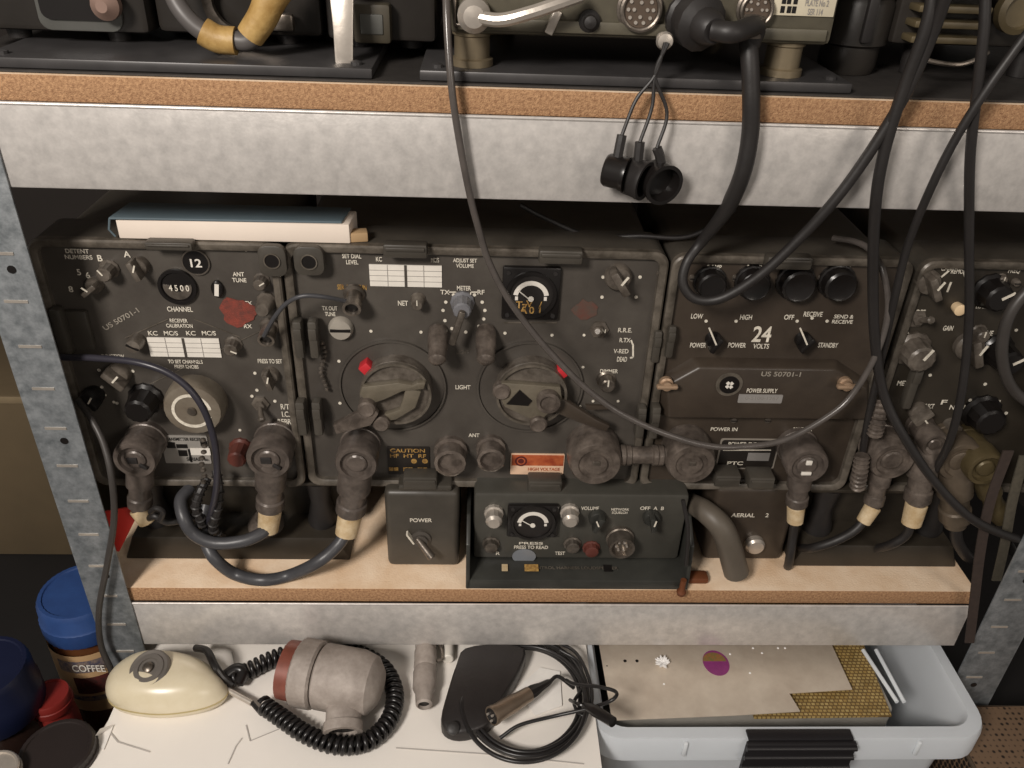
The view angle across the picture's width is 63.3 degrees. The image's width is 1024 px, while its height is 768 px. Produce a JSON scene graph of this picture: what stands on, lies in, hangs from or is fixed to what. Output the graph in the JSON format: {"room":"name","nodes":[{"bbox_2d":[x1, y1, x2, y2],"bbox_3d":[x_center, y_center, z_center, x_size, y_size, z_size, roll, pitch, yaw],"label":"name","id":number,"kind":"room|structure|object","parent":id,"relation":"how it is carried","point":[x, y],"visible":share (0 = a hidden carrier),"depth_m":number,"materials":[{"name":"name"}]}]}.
{"room":"radio room","nodes":[
{"label":"radio room","id":0,"kind":"room"},
{"bbox_2d":[0,29,1023,506],"bbox_3d":[-0.048,-0.443,1.273,4.400,2.600,0.040,1,32,-2],"label":"wall","id":1,"kind":"structure","parent":0,"point":[37,208],"depth_m":1.32,"materials":[{"name":"paint"}]},
{"bbox_3d":[-0.046,1.588,0.514,4.400,0.040,3.500,1,32,-2],"label":"floor","id":2,"kind":"structure","parent":0,"visible":0},
{"bbox_2d":[0,492,1023,732],"bbox_3d":[-0.015,0.654,1.276,1.700,0.740,1.000,1,32,-2],"label":"workbench","id":3,"kind":"object","parent":2,"relation":"on","point":[22,576],"visible":0.02,"depth_m":1.13,"materials":[{"name":"brown wood"}]},
{"bbox_2d":[0,750,22,767],"bbox_3d":[-0.459,0.411,0.774,0.044,0.170,0.044,1,32,-2],"label":"tin","id":4,"kind":"object","parent":3,"relation":"on","point":[8,759],"visible":1,"depth_m":0.74,"materials":[{"name":"metal"}]},
{"bbox_2d":[0,636,45,754],"bbox_3d":[-0.520,0.352,0.855,0.088,0.180,0.088,1,32,-2],"label":"jar","id":5,"kind":"object","parent":3,"relation":"on","point":[22,684],"visible":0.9,"depth_m":0.82,"materials":[{"name":"blue plastic"}]},
{"bbox_2d":[18,718,98,767],"bbox_3d":[-0.420,0.401,0.803,0.068,0.160,0.068,1,32,-2],"label":"round tin","id":6,"kind":"object","parent":3,"relation":"on","point":[65,743],"visible":0.98,"depth_m":0.76,"materials":[{"name":"black paint"}]},
{"bbox_2d":[35,679,82,725],"bbox_3d":[-0.476,0.370,0.882,0.042,0.124,0.042,1,32,-2],"label":"lid","id":7,"kind":"object","parent":3,"relation":"on","point":[59,703],"visible":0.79,"depth_m":0.85,"materials":[{"name":"red plastic"}]},
{"bbox_2d":[0,336,127,553],"bbox_3d":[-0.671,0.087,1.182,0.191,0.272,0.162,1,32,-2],"label":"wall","id":8,"kind":"structure","parent":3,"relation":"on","point":[30,519],"depth_m":1.13,"materials":[{"name":"beige paint"}]},
{"bbox_2d":[35,566,113,730],"bbox_3d":[-0.467,0.299,0.939,0.090,0.185,0.090,12,33,15],"label":"jar","id":9,"kind":"object","parent":3,"relation":"on","point":[66,621],"visible":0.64,"depth_m":0.89,"materials":[{"name":"brown glass"}]},
{"bbox_2d":[57,657,108,700],"bbox_3d":[-0.457,0.320,0.908,0.061,0.064,0.012,-7,33,-15],"label":"print","id":10,"kind":"object","parent":9,"relation":"attached to","point":[87,677],"depth_m":0.90},
{"bbox_2d":[90,644,601,767],"bbox_3d":[-0.167,0.388,0.840,0.498,0.161,0.212,1,32,-2],"label":"table","id":11,"kind":"object","parent":3,"relation":"on","point":[232,734],"visible":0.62,"depth_m":0.80,"materials":[{"name":"white"}]},
{"bbox_2d":[105,644,403,755],"bbox_3d":[-0.253,0.295,0.812,0.293,0.045,0.129,1,32,-2],"label":"microphone","id":12,"kind":"object","parent":11,"relation":"on","point":[154,683],"visible":0.84,"depth_m":0.80,"materials":[{"name":"beige plastic"}]},
{"bbox_2d":[273,637,385,735],"bbox_3d":[-0.177,0.292,0.802,0.102,0.067,0.084,8,32,10],"label":"connector","id":13,"kind":"object","parent":11,"relation":"on","point":[346,683],"visible":1,"depth_m":0.79,"materials":[{"name":"grey metal"}]},
{"bbox_2d":[323,704,362,735],"bbox_3d":[-0.159,0.309,0.794,0.038,0.049,0.058,1,32,-2],"label":"outlet","id":14,"kind":"object","parent":13,"relation":"attached to","point":[341,719],"depth_m":0.78,"materials":[{"name":"metal"}]},
{"bbox_2d":[413,643,443,709],"bbox_3d":[-0.086,0.290,0.852,0.032,0.023,0.093,1,32,-2],"label":"connector","id":15,"kind":"object","parent":11,"relation":"on","point":[424,673],"visible":0.88,"depth_m":0.83,"materials":[{"name":"metal"}]},
{"bbox_2d":[442,645,453,662],"bbox_3d":[-0.068,0.283,0.876,0.012,0.012,0.020,1,32,-2],"label":"ferrite sleeve","id":16,"kind":"object","parent":11,"relation":"on","point":[448,649],"visible":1,"depth_m":0.87,"materials":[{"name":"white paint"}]},
{"bbox_2d":[441,645,525,740],"bbox_3d":[-0.030,0.307,0.831,0.066,0.021,0.117,9,33,11],"label":"pouch","id":17,"kind":"object","parent":11,"relation":"on","point":[483,675],"visible":0.98,"depth_m":0.83,"materials":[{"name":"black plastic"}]},
{"bbox_2d":[459,645,618,764],"bbox_3d":[0.024,0.296,0.820,0.151,0.054,0.158,1,32,-2],"label":"microphone cable","id":18,"kind":"object","parent":11,"relation":"on","point":[511,704],"visible":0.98,"depth_m":0.79,"materials":[{"name":"black rubber"}]},
{"bbox_2d":[516,667,561,715],"bbox_3d":[0.028,0.312,0.845,0.047,0.001,0.058,1,32,-2],"label":"paper scrap","id":19,"kind":"object","parent":11,"relation":"on","point":[550,698],"visible":0.82,"depth_m":0.84,"materials":[{"name":"white paper"}]},
{"bbox_2d":[0,71,1023,704],"bbox_3d":[0.068,-0.133,0.888,0.964,1.010,0.463,1,32,-2],"label":"shelving unit","id":20,"kind":"object","parent":3,"relation":"on","point":[175,142],"visible":0.3,"depth_m":0.61,"materials":[{"name":"metal"}]},
{"bbox_2d":[75,398,117,673],"bbox_3d":[-0.386,0.173,0.788,0.055,0.336,0.056,28,40,35],"label":"cable","id":21,"kind":"object","parent":20,"relation":"hanging from","point":[90,417],"visible":0.88,"depth_m":0.75,"materials":[{"name":"black rubber"}]},
{"bbox_2d":[59,354,220,528],"bbox_3d":[-0.345,0.057,0.757,0.179,0.206,0.030,6,32,6],"label":"cable","id":22,"kind":"object","parent":20,"relation":"attached to","point":[183,383],"visible":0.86,"depth_m":0.70,"materials":[{"name":"black rubber"}]},
{"bbox_2d":[127,471,353,559],"bbox_3d":[-0.281,0.086,0.916,0.226,0.092,0.210,1,32,-2],"label":"stand","id":23,"kind":"object","parent":20,"relation":"on","point":[308,520],"visible":0.3,"depth_m":0.85,"materials":[{"name":"green paint"}]},
{"bbox_2d":[28,190,316,486],"bbox_3d":[-0.309,-0.058,0.814,0.250,0.257,0.231,1,32,-2],"label":"radio transceiver","id":24,"kind":"object","parent":23,"relation":"on","point":[200,311],"visible":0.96,"depth_m":0.72,"materials":[{"name":"paint"}]},
{"bbox_2d":[113,421,194,526],"bbox_3d":[-0.330,0.090,0.780,0.072,0.106,0.045,1,32,-2],"label":"coaxial cable","id":25,"kind":"object","parent":24,"relation":"attached to","point":[138,453],"visible":0.94,"depth_m":0.76,"materials":[{"name":"grey rubber"}]},
{"bbox_2d":[105,507,134,551],"bbox_3d":[-0.384,0.143,0.818,0.030,0.059,0.002,1,32,-2],"label":"tag","id":26,"kind":"object","parent":25,"relation":"hanging from","point":[125,521],"visible":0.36,"depth_m":0.81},
{"bbox_2d":[190,478,211,530],"bbox_3d":[-0.297,0.120,0.793,0.025,0.071,0.023,1,32,-2],"label":"lead","id":27,"kind":"object","parent":24,"relation":"hanging from","point":[197,512],"visible":0.97,"depth_m":0.78,"materials":[{"name":"black rubber"}]},
{"bbox_2d":[207,470,225,536],"bbox_3d":[-0.281,0.120,0.792,0.024,0.088,0.023,10,33,12],"label":"lead","id":28,"kind":"object","parent":24,"relation":"hanging from","point":[213,528],"visible":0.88,"depth_m":0.78,"materials":[{"name":"black rubber"}]},
{"bbox_2d":[174,420,295,549],"bbox_3d":[-0.263,0.097,0.786,0.120,0.125,0.046,1,32,-2],"label":"coaxial cable","id":29,"kind":"object","parent":24,"relation":"attached to","point":[270,453],"visible":1,"depth_m":0.78,"materials":[{"name":"grey rubber"}]},
{"bbox_2d":[108,202,367,242],"bbox_3d":[-0.222,-0.133,0.685,0.207,0.019,0.036,1,32,-2],"label":"book","id":30,"kind":"object","parent":24,"relation":"on","point":[135,219],"visible":1,"depth_m":0.67,"materials":[{"name":"paper"}]},
{"bbox_2d":[257,317,278,346],"bbox_3d":[-0.210,-0.045,0.715,0.017,0.020,0.023,1,32,-2],"label":"socket","id":31,"kind":"object","parent":24,"relation":"attached to","point":[272,338],"depth_m":0.71,"materials":[{"name":"metal"}]},
{"bbox_2d":[300,471,320,485],"bbox_3d":[-0.280,0.047,0.894,0.218,0.004,0.190,1,32,-2],"label":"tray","id":32,"kind":"object","parent":23,"relation":"on","point":[307,482],"depth_m":0.82,"materials":[{"name":"paint"}]},
{"bbox_2d":[284,195,715,491],"bbox_3d":[-0.002,-0.054,0.824,0.387,0.257,0.236,1,32,-2],"label":"radio transmitter","id":33,"kind":"object","parent":23,"relation":"on","point":[424,350],"depth_m":0.74,"materials":[{"name":"paint"}]},
{"bbox_2d":[195,426,380,585],"bbox_3d":[-0.217,0.120,0.797,0.184,0.164,0.053,1,32,-2],"label":"coaxial cable","id":34,"kind":"object","parent":33,"relation":"attached to","point":[357,456],"visible":0.91,"depth_m":0.79,"materials":[{"name":"grey rubber"}]},
{"bbox_2d":[262,293,346,337],"bbox_3d":[-0.172,-0.057,0.689,0.077,0.047,0.019,-2,32,-6],"label":"lead","id":35,"kind":"object","parent":33,"relation":"attached to","point":[286,303],"visible":1,"depth_m":0.68,"materials":[{"name":"rubber"}]},
{"bbox_2d":[342,284,365,316],"bbox_3d":[-0.134,-0.071,0.700,0.019,0.022,0.026,1,32,-2],"label":"socket","id":36,"kind":"object","parent":33,"relation":"attached to","point":[355,294],"depth_m":0.70,"materials":[{"name":"metal"}]},
{"bbox_2d":[427,323,448,365],"bbox_3d":[-0.064,-0.034,0.719,0.018,0.028,0.038,1,32,-2],"label":"hood","id":37,"kind":"object","parent":33,"relation":"attached to","point":[437,333],"depth_m":0.71,"materials":[{"name":"metal"}]},
{"bbox_2d":[433,436,467,475],"bbox_3d":[-0.058,0.069,0.788,0.033,0.032,0.024,1,32,-2],"label":"socket","id":38,"kind":"object","parent":33,"relation":"attached to","point":[450,453],"depth_m":0.78,"materials":[{"name":"metal"}]},
{"bbox_2d":[476,324,495,365],"bbox_3d":[-0.023,-0.034,0.720,0.018,0.028,0.038,1,32,-2],"label":"hood","id":39,"kind":"object","parent":33,"relation":"attached to","point":[485,333],"depth_m":0.71,"materials":[{"name":"metal"}]},
{"bbox_2d":[476,434,505,471],"bbox_3d":[-0.020,0.066,0.787,0.029,0.028,0.024,1,32,-2],"label":"socket","id":40,"kind":"object","parent":33,"relation":"attached to","point":[490,448],"depth_m":0.78,"materials":[{"name":"metal"}]},
{"bbox_2d":[519,203,735,239],"bbox_3d":[0.098,-0.138,0.712,0.185,0.034,0.013,4,32,2],"label":"wire","id":41,"kind":"object","parent":33,"relation":"attached to","point":[522,206],"visible":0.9,"depth_m":0.71,"materials":[{"name":"black rubber"}]},
{"bbox_2d":[384,473,460,564],"bbox_3d":[-0.090,0.126,0.850,0.073,0.107,0.099,1,32,-2],"label":"junction box","id":42,"kind":"object","parent":20,"relation":"on","point":[423,525],"visible":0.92,"depth_m":0.82,"materials":[{"name":"paint"}]},
{"bbox_2d":[406,530,434,559],"bbox_3d":[-0.091,0.161,0.824,0.029,0.025,0.019,1,32,-2],"label":"switch","id":43,"kind":"object","parent":42,"relation":"attached to","point":[419,543],"depth_m":0.83,"materials":[{"name":"metal"}]},
{"bbox_2d":[0,15,1023,102],"bbox_3d":[0.070,-0.311,0.748,0.955,0.001,0.397,1,32,-2],"label":"rubber mat","id":44,"kind":"object","parent":20,"relation":"on","point":[399,65],"visible":0.05,"depth_m":0.61,"materials":[{"name":"black rubber"}]},
{"bbox_2d":[0,27,389,78],"bbox_3d":[-0.231,-0.258,0.631,0.265,0.010,0.154,1,32,-2],"label":"mounting plate","id":45,"kind":"object","parent":44,"relation":"on","point":[158,50],"visible":0.73,"depth_m":0.58,"materials":[{"name":"grey metal"}]},
{"bbox_2d":[0,0,159,41],"bbox_3d":[-0.330,-0.363,0.641,0.133,0.157,0.220,1,32,-2],"label":"radio","id":46,"kind":"object","parent":45,"relation":"on","point":[119,19],"visible":0.94,"depth_m":0.60,"materials":[{"name":"black paint"}]},
{"bbox_2d":[165,0,290,54],"bbox_3d":[-0.192,-0.263,0.568,0.095,0.071,0.031,1,32,-2],"label":"cable","id":47,"kind":"object","parent":45,"relation":"on","point":[262,17],"visible":1,"depth_m":0.57,"materials":[{"name":"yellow rubber"}]},
{"bbox_2d":[155,0,327,43],"bbox_3d":[-0.201,-0.369,0.658,0.121,0.157,0.212,1,32,-2],"label":"radio","id":48,"kind":"object","parent":45,"relation":"on","point":[307,18],"visible":0.49,"depth_m":0.61,"materials":[{"name":"black paint"}]},
{"bbox_2d":[330,0,353,62],"bbox_3d":[-0.117,-0.249,0.574,0.018,0.065,0.013,1,32,-2],"label":"strap","id":49,"kind":"object","parent":45,"relation":"on","point":[342,11],"visible":1,"depth_m":0.57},
{"bbox_2d":[325,0,442,48],"bbox_3d":[-0.097,-0.364,0.657,0.080,0.157,0.216,1,32,-2],"label":"radio","id":50,"kind":"object","parent":45,"relation":"on","point":[413,23],"visible":0.94,"depth_m":0.60,"materials":[{"name":"black paint"}]},
{"bbox_2d":[419,25,851,93],"bbox_3d":[0.086,-0.264,0.662,0.305,0.010,0.194,1,32,-2],"label":"mounting plate","id":51,"kind":"object","parent":44,"relation":"on","point":[526,59],"visible":0.77,"depth_m":0.61,"materials":[{"name":"grey metal"}]},
{"bbox_2d":[450,0,837,204],"bbox_3d":[0.087,-0.297,0.634,0.264,0.244,0.270,1,32,-2],"label":"radio unit","id":52,"kind":"object","parent":51,"relation":"on","point":[791,25],"depth_m":0.57,"materials":[{"name":"metal"}]},
{"bbox_2d":[616,0,662,32],"bbox_3d":[0.086,-0.251,0.557,0.032,0.032,0.007,1,32,-2],"label":"socket","id":53,"kind":"object","parent":52,"relation":"attached to","point":[632,16],"depth_m":0.56,"materials":[{"name":"metal"}]},
{"bbox_2d":[442,0,890,449],"bbox_3d":[0.136,-0.280,0.562,0.370,0.744,0.090,1,32,-2],"label":"cable","id":54,"kind":"object","parent":52,"relation":"attached to","point":[446,3],"visible":0.96,"depth_m":0.68,"materials":[{"name":"black rubber"}]},
{"bbox_2d":[736,0,774,23],"bbox_3d":[0.164,-0.252,0.559,0.026,0.026,0.007,1,32,-2],"label":"socket","id":55,"kind":"object","parent":52,"relation":"attached to","point":[766,8],"depth_m":0.56,"materials":[{"name":"metal"}]},
{"bbox_2d":[665,0,951,305],"bbox_3d":[0.198,-0.300,0.503,0.188,0.585,0.061,8,32,9],"label":"power cable","id":56,"kind":"object","parent":52,"relation":"attached to","point":[696,25],"visible":1,"depth_m":0.57,"materials":[{"name":"black rubber"}]},
{"bbox_2d":[817,0,895,75],"bbox_3d":[0.267,-0.301,0.629,0.052,0.120,0.052,-23,40,-35],"label":"drum","id":57,"kind":"object","parent":44,"relation":"on","point":[860,28],"visible":0.86,"depth_m":0.63,"materials":[{"name":"black paint"}]},
{"bbox_2d":[887,0,1023,77],"bbox_3d":[0.362,-0.341,0.677,0.148,0.144,0.222,1,32,-2],"label":"radio equipment","id":58,"kind":"object","parent":44,"relation":"on","point":[960,25],"visible":0.48,"depth_m":0.62,"materials":[{"name":"black paint"}]},
{"bbox_2d":[993,0,1023,34],"bbox_3d":[0.371,-0.273,0.609,0.032,0.032,0.010,1,32,-2],"label":"socket","id":59,"kind":"object","parent":58,"relation":"attached to","point":[1008,15],"depth_m":0.61,"materials":[{"name":"beige plastic"}]},
{"bbox_2d":[466,474,693,596],"bbox_3d":[0.066,0.129,0.844,0.223,0.119,0.121,1,32,-2],"label":"control unit","id":60,"kind":"object","parent":20,"relation":"on","point":[613,533],"visible":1,"depth_m":0.82,"materials":[{"name":"green paint"}]},
{"bbox_2d":[606,526,634,558],"bbox_3d":[0.108,0.157,0.823,0.028,0.028,0.018,1,32,-2],"label":"socket","id":61,"kind":"object","parent":60,"relation":"attached to","point":[620,540],"depth_m":0.82,"materials":[{"name":"metal"}]},
{"bbox_2d":[689,570,708,583],"bbox_3d":[0.189,0.197,0.849,0.022,0.008,0.014,1,32,-2],"label":"strap buckle","id":62,"kind":"object","parent":20,"relation":"on","point":[696,576],"visible":0.77,"depth_m":0.84,"materials":[{"name":"brown leather"}]},
{"bbox_2d":[687,493,748,581],"bbox_3d":[0.202,0.154,0.832,0.080,0.083,0.038,21,36,26],"label":"hose","id":63,"kind":"object","parent":20,"relation":"on","point":[725,535],"visible":0.96,"depth_m":0.81,"materials":[{"name":"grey rubber"}]},
{"bbox_2d":[691,478,788,557],"bbox_3d":[0.242,0.123,0.879,0.086,0.105,0.089,1,32,-2],"label":"junction box","id":64,"kind":"object","parent":20,"relation":"on","point":[759,517],"visible":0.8,"depth_m":0.85,"materials":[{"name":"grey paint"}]},
{"bbox_2d":[783,478,974,566],"bbox_3d":[0.380,0.097,0.940,0.178,0.094,0.210,1,32,-2],"label":"stand","id":65,"kind":"object","parent":20,"relation":"on","point":[828,514],"visible":0.32,"depth_m":0.87,"materials":[{"name":"green paint"}]},
{"bbox_2d":[637,203,912,490],"bbox_3d":[0.232,-0.051,0.839,0.212,0.254,0.228,1,32,-2],"label":"power supply unit","id":66,"kind":"object","parent":65,"relation":"on","point":[771,359],"visible":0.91,"depth_m":0.75,"materials":[{"name":"paint"}]},
{"bbox_2d":[776,427,828,570],"bbox_3d":[0.280,0.130,0.837,0.055,0.196,0.052,1,32,-2],"label":"coaxial cable","id":67,"kind":"object","parent":66,"relation":"attached to","point":[804,460],"visible":0.94,"depth_m":0.78,"materials":[{"name":"grey rubber"}]},
{"bbox_2d":[796,422,913,552],"bbox_3d":[0.336,0.115,0.819,0.074,0.163,0.043,1,32,-2],"label":"coaxial cable","id":68,"kind":"object","parent":66,"relation":"attached to","point":[889,458],"visible":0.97,"depth_m":0.79,"materials":[{"name":"rubber"}]},
{"bbox_2d":[810,478,974,493],"bbox_3d":[0.381,0.058,0.917,0.169,0.004,0.190,1,32,-2],"label":"tray","id":69,"kind":"object","parent":65,"relation":"on","point":[845,489],"depth_m":0.84,"materials":[{"name":"paint"}]},
{"bbox_2d":[838,208,1023,492],"bbox_3d":[0.470,-0.045,0.849,0.260,0.249,0.231,1,32,-2],"label":"radio transceiver","id":70,"kind":"object","parent":65,"relation":"on","point":[922,364],"visible":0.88,"depth_m":0.76,"materials":[{"name":"paint"}]},
{"bbox_2d":[874,418,946,552],"bbox_3d":[0.390,0.113,0.818,0.031,0.176,0.046,1,32,-2],"label":"coaxial cable","id":71,"kind":"object","parent":70,"relation":"attached to","point":[929,439],"visible":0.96,"depth_m":0.79,"materials":[{"name":"rubber"}]},
{"bbox_2d":[936,423,978,564],"bbox_3d":[0.457,0.128,0.836,0.126,0.195,0.050,-3,32,-9],"label":"coaxial cable","id":72,"kind":"object","parent":70,"relation":"attached to","point":[950,474],"visible":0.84,"depth_m":0.79,"materials":[{"name":"black rubber"}]},
{"bbox_2d":[951,302,963,315],"bbox_3d":[0.391,-0.066,0.727,0.010,0.010,0.010,1,32,-2],"label":"lamp","id":73,"kind":"object","parent":70,"relation":"attached to","point":[957,308],"depth_m":0.72,"materials":[{"name":"beige plastic"}]},
{"bbox_2d":[960,424,1016,555],"bbox_3d":[0.491,0.127,0.839,0.158,0.189,0.055,-4,33,-11],"label":"coaxial cable","id":74,"kind":"object","parent":70,"relation":"attached to","point":[978,465],"visible":0.67,"depth_m":0.77,"materials":[{"name":"black rubber"}]},
{"bbox_2d":[995,286,1023,405],"bbox_3d":[0.470,-0.023,0.728,0.160,0.190,0.043,-19,38,-30],"label":"cable","id":75,"kind":"object","parent":70,"relation":"attached to","point":[1007,319],"visible":1,"depth_m":0.68,"materials":[{"name":"black rubber"}]},
{"bbox_2d":[859,30,1023,452],"bbox_3d":[0.341,-0.216,0.557,0.068,0.816,0.086,-11,34,-20],"label":"cable","id":76,"kind":"object","parent":20,"relation":"hanging from","point":[1018,44],"visible":0.94,"depth_m":0.61,"materials":[{"name":"black rubber"}]},
{"bbox_2d":[849,452,869,491],"bbox_3d":[0.326,0.083,0.778,0.020,0.041,0.017,1,32,-2],"label":"connector sleeve","id":77,"kind":"object","parent":76,"relation":"attached to","point":[860,467],"visible":1,"depth_m":0.77,"materials":[{"name":"rubber"}]},
{"bbox_2d":[866,399,886,438],"bbox_3d":[0.330,0.030,0.749,0.016,0.036,0.021,1,32,-2],"label":"connector sleeve","id":78,"kind":"object","parent":76,"relation":"attached to","point":[877,424],"visible":0.85,"depth_m":0.74,"materials":[{"name":"rubber"}]},
{"bbox_2d":[867,0,1022,542],"bbox_3d":[0.432,-0.196,0.593,0.382,0.934,0.049,-4,33,-10],"label":"cable","id":79,"kind":"object","parent":20,"relation":"hanging from","point":[926,23],"visible":1,"depth_m":0.64,"materials":[{"name":"black rubber"}]},
{"bbox_2d":[935,0,991,473],"bbox_3d":[0.348,-0.229,0.567,0.160,0.853,0.034,-7,33,-15],"label":"cable","id":80,"kind":"object","parent":20,"relation":"hanging from","point":[984,22],"visible":0.93,"depth_m":0.62,"materials":[{"name":"black rubber"}]},
{"bbox_2d":[964,450,1013,642],"bbox_3d":[0.465,0.168,0.811,0.051,0.241,0.012,10,33,12],"label":"strap","id":81,"kind":"object","parent":20,"relation":"hanging from","point":[1006,455],"visible":1,"depth_m":0.80,"materials":[{"name":"black fabric"}]},
{"bbox_2d":[991,455,1023,580],"bbox_3d":[0.494,0.137,0.822,0.036,0.158,0.010,1,32,-2],"label":"strap","id":82,"kind":"object","parent":20,"relation":"hanging from","point":[1018,476],"visible":0.93,"depth_m":0.81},
{"bbox_2d":[570,602,981,767],"bbox_3d":[0.272,0.331,0.974,0.405,0.146,0.310,1,32,-2],"label":"storage box","id":83,"kind":"object","parent":3,"relation":"on","point":[938,718],"visible":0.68,"depth_m":0.83,"materials":[{"name":"plastic"}]},
{"bbox_2d":[599,645,851,720],"bbox_3d":[0.225,0.308,0.871,0.258,0.002,0.102,1,32,-2],"label":"metal plate","id":84,"kind":"object","parent":83,"relation":"on","point":[698,680],"visible":0.77,"depth_m":0.87,"materials":[{"name":"white metal"}]},
{"bbox_2d":[655,655,669,667],"bbox_3d":[0.159,0.296,0.880,0.016,0.006,0.018,1,32,-2],"label":"rosette","id":85,"kind":"object","parent":84,"relation":"on","point":[662,661],"visible":1,"depth_m":0.88,"materials":[{"name":"white paper"}]},
{"bbox_2d":[590,602,891,726],"bbox_3d":[0.246,0.331,0.979,0.286,0.131,0.220,1,32,-2],"label":"paper stack","id":86,"kind":"object","parent":83,"relation":"in","point":[743,720],"visible":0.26,"depth_m":0.86,"materials":[{"name":"grey paper"}]},
{"bbox_2d":[717,603,891,718],"bbox_3d":[0.322,0.277,0.943,0.160,0.002,0.237,1,32,-2],"label":"circuit board","id":87,"kind":"object","parent":86,"relation":"on","point":[866,698],"visible":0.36,"depth_m":0.86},
{"bbox_2d":[861,649,898,702],"bbox_3d":[0.393,0.311,0.888,0.004,0.004,0.068,-3,32,-9],"label":"rod","id":88,"kind":"object","parent":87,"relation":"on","point":[864,652],"visible":1,"depth_m":0.89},
{"bbox_2d":[874,649,905,702],"bbox_3d":[0.404,0.312,0.889,0.004,0.004,0.067,0,32,-4],"label":"rod","id":89,"kind":"object","parent":83,"relation":"in","point":[877,652],"visible":1,"depth_m":0.89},
{"bbox_2d":[929,705,1023,767],"bbox_3d":[0.614,0.475,0.831,0.262,0.078,0.304,1,32,-2],"label":"board","id":90,"kind":"object","parent":3,"relation":"on","point":[1000,743],"visible":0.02,"depth_m":0.90,"materials":[{"name":"brown wood"}]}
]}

